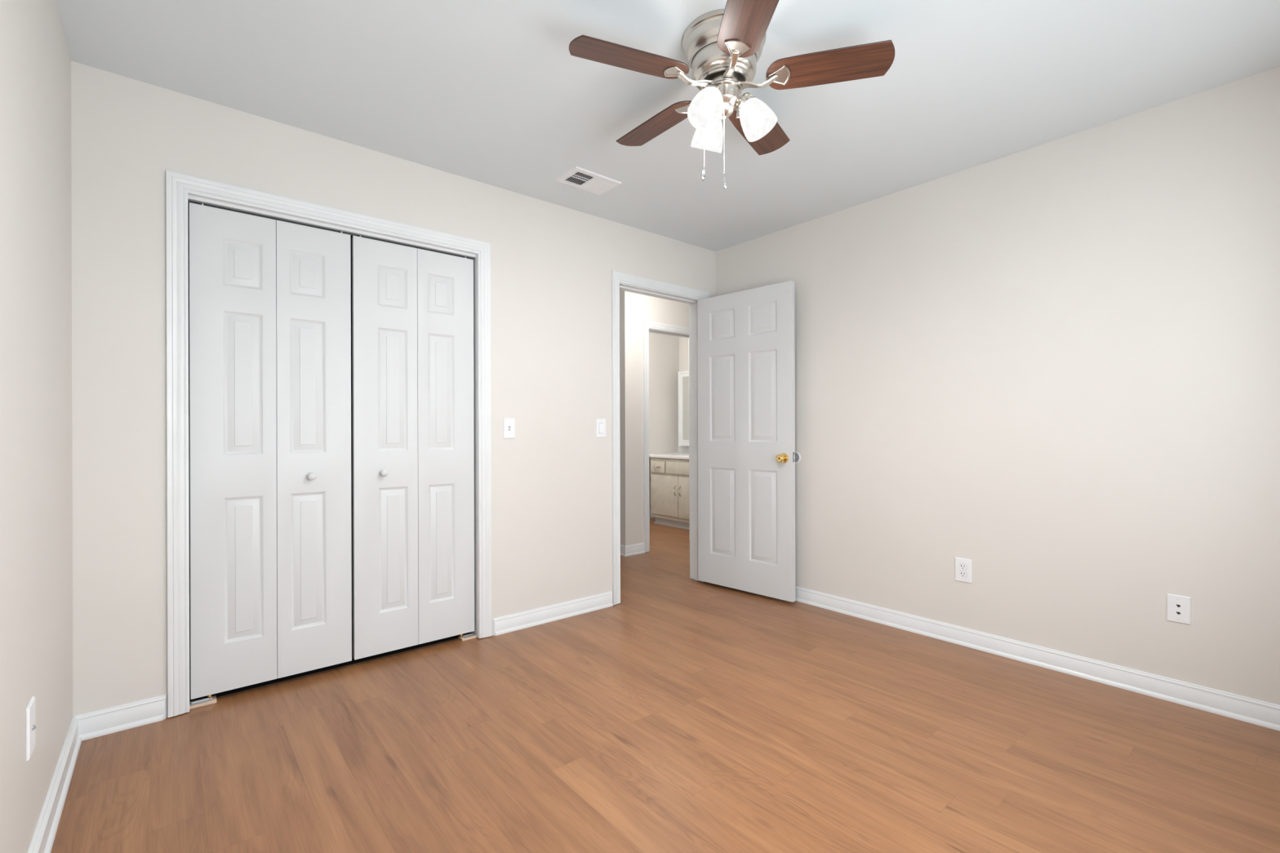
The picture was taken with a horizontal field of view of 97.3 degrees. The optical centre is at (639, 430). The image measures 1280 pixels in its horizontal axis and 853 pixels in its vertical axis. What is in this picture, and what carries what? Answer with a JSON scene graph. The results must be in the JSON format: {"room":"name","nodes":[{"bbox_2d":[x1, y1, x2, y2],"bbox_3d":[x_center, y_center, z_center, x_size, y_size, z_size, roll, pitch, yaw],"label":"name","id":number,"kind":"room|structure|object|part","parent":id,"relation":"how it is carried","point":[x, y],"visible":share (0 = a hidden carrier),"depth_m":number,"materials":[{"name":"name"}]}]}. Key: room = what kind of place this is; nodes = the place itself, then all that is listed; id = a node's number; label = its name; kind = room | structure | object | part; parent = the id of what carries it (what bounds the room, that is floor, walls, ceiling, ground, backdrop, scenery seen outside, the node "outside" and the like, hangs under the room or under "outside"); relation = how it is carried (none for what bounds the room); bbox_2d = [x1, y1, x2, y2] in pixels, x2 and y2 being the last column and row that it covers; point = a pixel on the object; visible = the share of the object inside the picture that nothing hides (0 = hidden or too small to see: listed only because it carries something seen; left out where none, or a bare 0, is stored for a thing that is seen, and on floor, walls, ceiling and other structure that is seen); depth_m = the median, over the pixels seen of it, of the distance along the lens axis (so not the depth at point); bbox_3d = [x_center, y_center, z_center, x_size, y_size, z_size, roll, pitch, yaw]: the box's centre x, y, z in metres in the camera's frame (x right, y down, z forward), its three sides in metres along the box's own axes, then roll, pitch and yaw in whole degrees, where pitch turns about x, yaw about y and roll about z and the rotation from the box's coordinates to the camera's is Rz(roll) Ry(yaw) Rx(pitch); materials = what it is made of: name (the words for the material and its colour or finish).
{"room":"empty bedroom","nodes":[
{"label":"empty bedroom","id":0,"kind":"room"},
{"bbox_2d":[0,0,73,852],"bbox_3d":[-1.080,-0.109,0.779,0.130,2.440,3.390,0,0,-40],"label":"wall","id":1,"kind":"structure","parent":0,"point":[36,445],"depth_m":1.44,"materials":[{"name":"paint"}]},
{"bbox_2d":[26,696,35,760],"bbox_3d":[-1.494,0.730,1.385,0.010,0.127,0.083,0,0,-40],"label":"cable plate","id":2,"kind":"object","parent":1,"relation":"attached to","point":[30,709],"visible":1,"depth_m":1.36,"materials":[{"name":"white plastic"}]},
{"bbox_2d":[27,715,81,852],"bbox_3d":[-1.018,1.066,0.828,0.024,0.090,3.130,0,0,-40],"label":"baseboard","id":3,"kind":"structure","parent":1,"relation":"attached to","point":[42,841],"depth_m":1.64,"materials":[{"name":"white paint"}]},
{"bbox_2d":[187,203,352,653],"bbox_3d":[-1.613,-0.108,2.961,1.857,2.440,0.640,0,0,-40],"label":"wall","id":4,"kind":"structure","parent":0,"point":[188,203],"depth_m":2.82,"materials":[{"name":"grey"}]},
{"bbox_2d":[71,60,715,715],"bbox_3d":[0.067,-0.113,3.867,5.597,2.440,0.130,0,0,-40],"label":"wall","id":5,"kind":"structure","parent":0,"point":[552,265],"depth_m":2.40,"materials":[{"name":"paint"}]},
{"bbox_2d":[189,202,351,699],"bbox_3d":[-1.573,0.082,2.442,0.589,2.025,0.066,0,0,-40],"label":"door","id":6,"kind":"structure","parent":5,"relation":"in","point":[270,299],"depth_m":2.42,"materials":[{"name":"white paint"}]},
{"bbox_3d":[-1.698,0.082,2.361,0.294,1.990,0.030,0,0,-40],"label":"panel","id":7,"kind":"part","parent":6,"relation":"part of","materials":[{"name":"white paint"}]},
{"bbox_3d":[-1.464,0.204,2.514,0.034,0.034,0.036,0,0,-40],"label":"knob","id":8,"kind":"part","parent":6,"relation":"part of","materials":[{"name":"white paint"}]},
{"bbox_3d":[-1.472,0.081,2.550,0.294,1.990,0.030,0,0,-40],"label":"panel","id":9,"kind":"part","parent":6,"relation":"part of","materials":[{"name":"white paint"}]},
{"bbox_2d":[165,169,491,717],"bbox_3d":[-1.360,0.051,2.659,1.336,2.114,0.146,0,0,-40],"label":"trim","id":10,"kind":"structure","parent":5,"relation":"attached to","point":[179,186],"depth_m":2.22,"materials":[{"name":"white paint"}]},
{"bbox_2d":[187,199,475,259],"bbox_3d":[-1.356,-0.931,2.648,1.202,0.018,0.030,0,0,-40],"label":"closet track","id":11,"kind":"object","parent":5,"relation":"attached to","point":[188,200],"visible":0.5,"depth_m":2.56,"materials":[{"name":"grey metal"}]},
{"bbox_2d":[187,195,475,257],"bbox_3d":[-1.344,-0.934,2.633,1.206,0.014,0.008,0,0,-40],"label":"trim","id":12,"kind":"structure","parent":5,"relation":"attached to","point":[189,197],"depth_m":2.55,"materials":[{"name":"white paint"}]},
{"bbox_2d":[75,591,613,741],"bbox_3d":[-0.725,1.065,3.104,3.397,0.090,0.018,0,0,-40],"label":"baseboard","id":13,"kind":"structure","parent":5,"relation":"attached to","point":[111,720],"depth_m":2.17,"materials":[{"name":"white paint"}]},
{"bbox_2d":[351,235,474,660],"bbox_3d":[-1.113,0.080,2.828,0.589,2.025,0.066,0,0,-40],"label":"door","id":14,"kind":"structure","parent":5,"relation":"in","point":[413,413],"depth_m":2.80,"materials":[{"name":"white paint"}]},
{"bbox_3d":[-1.230,0.203,2.710,0.034,0.034,0.036,0,0,-40],"label":"knob","id":15,"kind":"part","parent":14,"relation":"part of","materials":[{"name":"white paint"}]},
{"bbox_3d":[-1.238,0.080,2.747,0.294,1.990,0.030,0,0,-40],"label":"panel","id":16,"kind":"part","parent":14,"relation":"part of","materials":[{"name":"white paint"}]},
{"bbox_3d":[-1.012,0.080,2.936,0.294,1.990,0.030,0,0,-40],"label":"panel","id":17,"kind":"part","parent":14,"relation":"part of","materials":[{"name":"white paint"}]},
{"bbox_2d":[503,417,515,438],"bbox_3d":[-0.719,-0.012,3.111,0.069,0.113,0.018,0,0,-40],"label":"light switch","id":18,"kind":"object","parent":5,"relation":"attached to","point":[508,423],"visible":1,"depth_m":3.11,"materials":[{"name":"white plastic"}]},
{"bbox_2d":[595,418,605,437],"bbox_3d":[-0.242,-0.015,3.515,0.075,0.117,0.010,0,0,-40],"label":"light switch","id":19,"kind":"object","parent":5,"relation":"attached to","point":[600,423],"visible":1,"depth_m":3.51,"materials":[{"name":"white plastic"}]},
{"bbox_2d":[611,271,710,604],"bbox_3d":[0.121,0.043,3.912,0.904,2.120,0.163,0,0,-40],"label":"trim","id":20,"kind":"structure","parent":5,"relation":"attached to","point":[620,281],"depth_m":3.75,"materials":[{"name":"white paint"}]},
{"bbox_2d":[697,280,795,602],"bbox_3d":[0.702,0.069,3.828,0.776,2.028,0.156,0,0,44],"label":"door","id":21,"kind":"structure","parent":5,"relation":"in","point":[746,340],"depth_m":3.79,"materials":[{"name":"white paint"}]},
{"bbox_3d":[0.896,0.176,3.572,0.065,0.065,0.060,0,0,44],"label":"knob","id":22,"kind":"part","parent":21,"relation":"part of","materials":[{"name":"gold metal"}]},
{"bbox_2d":[619,289,688,546],"bbox_3d":[0.689,-0.115,5.739,2.240,2.440,0.120,0,0,-40],"label":"wall","id":23,"kind":"structure","parent":0,"point":[634,308],"depth_m":5.04,"materials":[{"name":"paint"}]},
{"bbox_2d":[620,542,644,556],"bbox_3d":[-0.211,1.063,5.914,3.400,0.090,3.370,0,0,-40],"label":"baseboard","id":24,"kind":"structure","parent":23,"relation":"attached to","point":[637,548],"depth_m":5.01,"materials":[{"name":"white paint"}]},
{"bbox_2d":[642,320,689,552],"bbox_3d":[0.289,0.051,5.403,0.778,2.103,0.153,0,0,-40],"label":"trim","id":25,"kind":"structure","parent":23,"relation":"attached to","point":[648,326],"depth_m":5.12,"materials":[{"name":"white paint"}]},
{"bbox_2d":[648,332,679,511],"bbox_3d":[-0.204,-0.113,6.882,2.140,2.440,0.100,0,0,-40],"label":"wall","id":26,"kind":"structure","parent":0,"point":[664,349],"depth_m":7.23,"materials":[{"name":"paint"}]},
{"bbox_2d":[50,518,1279,852],"bbox_3d":[0.033,1.167,3.992,6.297,0.121,7.030,0,0,-40],"label":"floor","id":27,"kind":"structure","parent":0,"point":[682,714],"depth_m":1.93,"materials":[{"name":"brown wood"}]},
{"bbox_2d":[189,695,216,709],"bbox_3d":[-1.781,1.103,2.294,0.090,0.019,0.053,0,0,-40],"label":"pivot bracket","id":28,"kind":"object","parent":27,"relation":"on","point":[206,701],"visible":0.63,"depth_m":2.28,"materials":[{"name":"silver metal"}]},
{"bbox_2d":[189,697,212,706],"bbox_3d":[-1.779,1.097,2.282,0.074,0.008,0.028,0,0,-40],"label":"socket","id":29,"kind":"object","parent":28,"relation":"attached to","point":[206,701],"depth_m":2.28,"materials":[{"name":"silver metal"}]},
{"bbox_2d":[458,632,476,641],"bbox_3d":[-0.922,1.100,3.014,0.080,0.019,0.053,0,0,-40],"label":"pivot bracket","id":30,"kind":"object","parent":27,"relation":"on","point":[470,636],"visible":1,"depth_m":3.00,"materials":[{"name":"silver metal"}]},
{"bbox_2d":[462,632,475,638],"bbox_3d":[-0.910,1.095,3.010,0.062,0.008,0.028,0,0,-40],"label":"socket","id":31,"kind":"object","parent":30,"relation":"attached to","point":[471,635],"depth_m":3.01,"materials":[{"name":"silver metal"}]},
{"bbox_2d":[650,457,688,529],"bbox_3d":[0.717,0.712,6.566,0.789,0.786,1.015,0,0,-40],"label":"bathroom vanity","id":32,"kind":"object","parent":27,"relation":"on","point":[669,477],"visible":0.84,"depth_m":6.45,"materials":[{"name":"beige paint"}]},
{"bbox_3d":[0.211,0.427,6.618,0.016,0.142,0.248,0,0,-40],"label":"drawer","id":33,"kind":"part","parent":32,"relation":"part of","materials":[{"name":"beige paint"}]},
{"bbox_3d":[0.284,0.751,6.532,0.016,0.470,0.472,0,0,-40],"label":"door","id":34,"kind":"part","parent":32,"relation":"part of","materials":[{"name":"beige paint"}]},
{"bbox_2d":[648,445,688,459],"bbox_3d":[0.639,0.260,6.681,0.766,0.115,1.289,0,0,-40],"label":"countertop","id":35,"kind":"structure","parent":32,"relation":"on","point":[683,451],"depth_m":6.68,"materials":[{"name":"white stone"}]},
{"bbox_3d":[0.493,1.099,6.364,0.022,0.012,0.995,0,0,-40],"label":"shoe moulding","id":36,"kind":"part","parent":32,"relation":"part of","materials":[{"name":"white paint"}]},
{"bbox_3d":[0.586,0.750,6.172,0.016,0.470,0.468,0,0,-40],"label":"door","id":37,"kind":"part","parent":32,"relation":"part of","materials":[{"name":"beige paint"}]},
{"bbox_2d":[55,0,1279,251],"bbox_3d":[0.025,-1.393,3.991,6.297,0.120,7.030,0,0,-40],"label":"ceiling","id":38,"kind":"structure","parent":0,"point":[492,92],"depth_m":2.14,"materials":[{"name":"paint"}]},
{"bbox_2d":[555,165,622,195],"bbox_3d":[-0.274,-1.326,3.006,0.296,0.011,0.204,0,0,-40],"label":"ceiling vent","id":39,"kind":"object","parent":38,"relation":"in","point":[578,177],"visible":1,"depth_m":2.99,"materials":[{"name":"white plastic"}]},
{"bbox_2d":[568,0,894,189],"bbox_3d":[0.260,-1.071,1.950,1.037,0.524,0.999,0,0,-40],"label":"ceiling fan","id":40,"kind":"object","parent":38,"relation":"hanging from","point":[722,48],"visible":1,"depth_m":1.84,"materials":[{"name":"brown wood"}]},
{"bbox_3d":[-0.029,-1.182,1.793,0.398,0.006,0.136,0,11,-22],"label":"blade","id":41,"kind":"part","parent":40,"relation":"part of","materials":[{"name":"brown wood"}]},
{"bbox_3d":[0.069,-1.182,2.180,0.136,0.006,0.398,-15,9,-39],"label":"blade","id":42,"kind":"part","parent":40,"relation":"part of","materials":[{"name":"brown wood"}]},
{"bbox_3d":[0.216,-0.998,1.899,0.003,0.221,0.003,0,0,-40],"label":"pull chain","id":43,"kind":"part","parent":40,"relation":"part of","materials":[{"name":"white metal"}]},
{"bbox_3d":[0.216,-1.056,1.829,0.114,0.136,0.126,0,0,38],"label":"lamp shade","id":44,"kind":"part","parent":40,"relation":"part of","materials":[{"name":"white glass"}]},
{"bbox_3d":[0.243,-1.056,2.025,0.114,0.136,0.126,0,0,-22],"label":"lamp shade","id":45,"kind":"part","parent":40,"relation":"part of","materials":[{"name":"white glass"}]},
{"bbox_3d":[0.226,-1.075,1.843,0.053,0.104,0.078,0,0,38],"label":"bulb","id":46,"kind":"part","parent":40,"relation":"part of","materials":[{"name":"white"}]},
{"bbox_3d":[0.281,-0.988,1.884,0.003,0.265,0.003,0,0,-40],"label":"pull chain","id":47,"kind":"part","parent":40,"relation":"part of","materials":[{"name":"white metal"}]},
{"bbox_3d":[0.308,-1.183,1.581,0.136,0.006,0.398,11,-1,-4],"label":"blade","id":48,"kind":"part","parent":40,"relation":"part of","materials":[{"name":"brown wood"}]},
{"bbox_3d":[0.399,-1.056,1.903,0.126,0.136,0.114,0,0,8],"label":"lamp shade","id":49,"kind":"part","parent":40,"relation":"part of","materials":[{"name":"white glass"}]},
{"bbox_3d":[0.466,-1.183,2.206,0.136,0.006,0.398,-13,-7,32],"label":"blade","id":50,"kind":"part","parent":40,"relation":"part of","materials":[{"name":"brown wood"}]},
{"bbox_3d":[0.382,-1.075,1.906,0.078,0.104,0.053,0,0,8],"label":"bulb","id":51,"kind":"part","parent":40,"relation":"part of","materials":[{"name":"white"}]},
{"bbox_3d":[0.614,-1.184,1.836,0.398,0.006,0.136,0,-11,14],"label":"blade","id":52,"kind":"part","parent":40,"relation":"part of","materials":[{"name":"brown wood"}]},
{"bbox_2d":[679,336,688,446],"bbox_3d":[0.986,-0.116,6.941,0.100,2.440,1.340,0,0,-40],"label":"wall","id":53,"kind":"structure","parent":0,"point":[683,341],"depth_m":7.36,"materials":[{"name":"paint"}]},
{"bbox_2d":[678,370,688,446],"bbox_3d":[0.727,-0.282,7.073,0.124,0.958,0.595,0,0,-40],"label":"medicine cabinet","id":54,"kind":"object","parent":53,"relation":"attached to","point":[683,376],"visible":0.38,"depth_m":7.20,"materials":[{"name":"white paint"}]},
{"bbox_2d":[682,376,688,439],"bbox_3d":[0.689,-0.282,7.041,0.004,0.806,0.443,0,0,-40],"label":"mirror","id":55,"kind":"object","parent":54,"relation":"attached to","point":[685,379],"depth_m":7.16,"materials":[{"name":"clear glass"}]},
{"bbox_2d":[678,445,688,453],"bbox_3d":[0.925,0.245,6.920,0.021,0.087,1.289,0,0,-40],"label":"backsplash","id":56,"kind":"structure","parent":53,"relation":"attached to","point":[682,449],"depth_m":7.33,"materials":[{"name":"white stone"}]},
{"bbox_2d":[715,66,1279,705],"bbox_3d":[1.665,-0.117,2.994,0.130,2.440,3.260,0,0,-40],"label":"wall","id":57,"kind":"structure","parent":0,"point":[1052,367],"depth_m":2.56,"materials":[{"name":"paint"}]},
{"bbox_2d":[795,451,800,463],"bbox_3d":[1.010,0.176,3.669,0.007,0.080,0.080,0,0,-40],"label":"door stop","id":58,"kind":"object","parent":57,"relation":"attached to","point":[797,457],"visible":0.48,"depth_m":3.65,"materials":[{"name":"white plastic"}]},
{"bbox_2d":[955,557,972,583],"bbox_3d":[1.660,0.718,2.895,0.009,0.121,0.079,0,0,-40],"label":"wall outlet","id":59,"kind":"object","parent":57,"relation":"attached to","point":[962,566],"visible":1,"depth_m":2.89,"materials":[{"name":"white plastic"}]},
{"bbox_2d":[959,570,966,577],"bbox_3d":[1.658,0.738,2.893,0.003,0.030,0.036,0,0,-40],"label":"socket","id":60,"kind":"object","parent":59,"relation":"attached to","point":[962,573],"depth_m":2.89,"materials":[{"name":"white plastic"}]},
{"bbox_2d":[959,563,966,569],"bbox_3d":[1.658,0.699,2.893,0.003,0.030,0.036,0,0,-40],"label":"socket","id":61,"kind":"object","parent":59,"relation":"attached to","point":[962,566],"depth_m":2.89,"materials":[{"name":"white plastic"}]},
{"bbox_2d":[795,586,1279,731],"bbox_3d":[1.570,1.058,2.997,0.018,0.090,3.130,0,0,-40],"label":"baseboard","id":62,"kind":"structure","parent":57,"relation":"attached to","point":[1250,710],"depth_m":2.55,"materials":[{"name":"white paint"}]},
{"bbox_2d":[1166,593,1191,624],"bbox_3d":[2.178,0.722,2.279,0.007,0.111,0.071,0,0,-40],"label":"wall outlet","id":63,"kind":"object","parent":57,"relation":"attached to","point":[1178,607],"visible":1,"depth_m":2.28,"materials":[{"name":"white plastic"}]}
]}

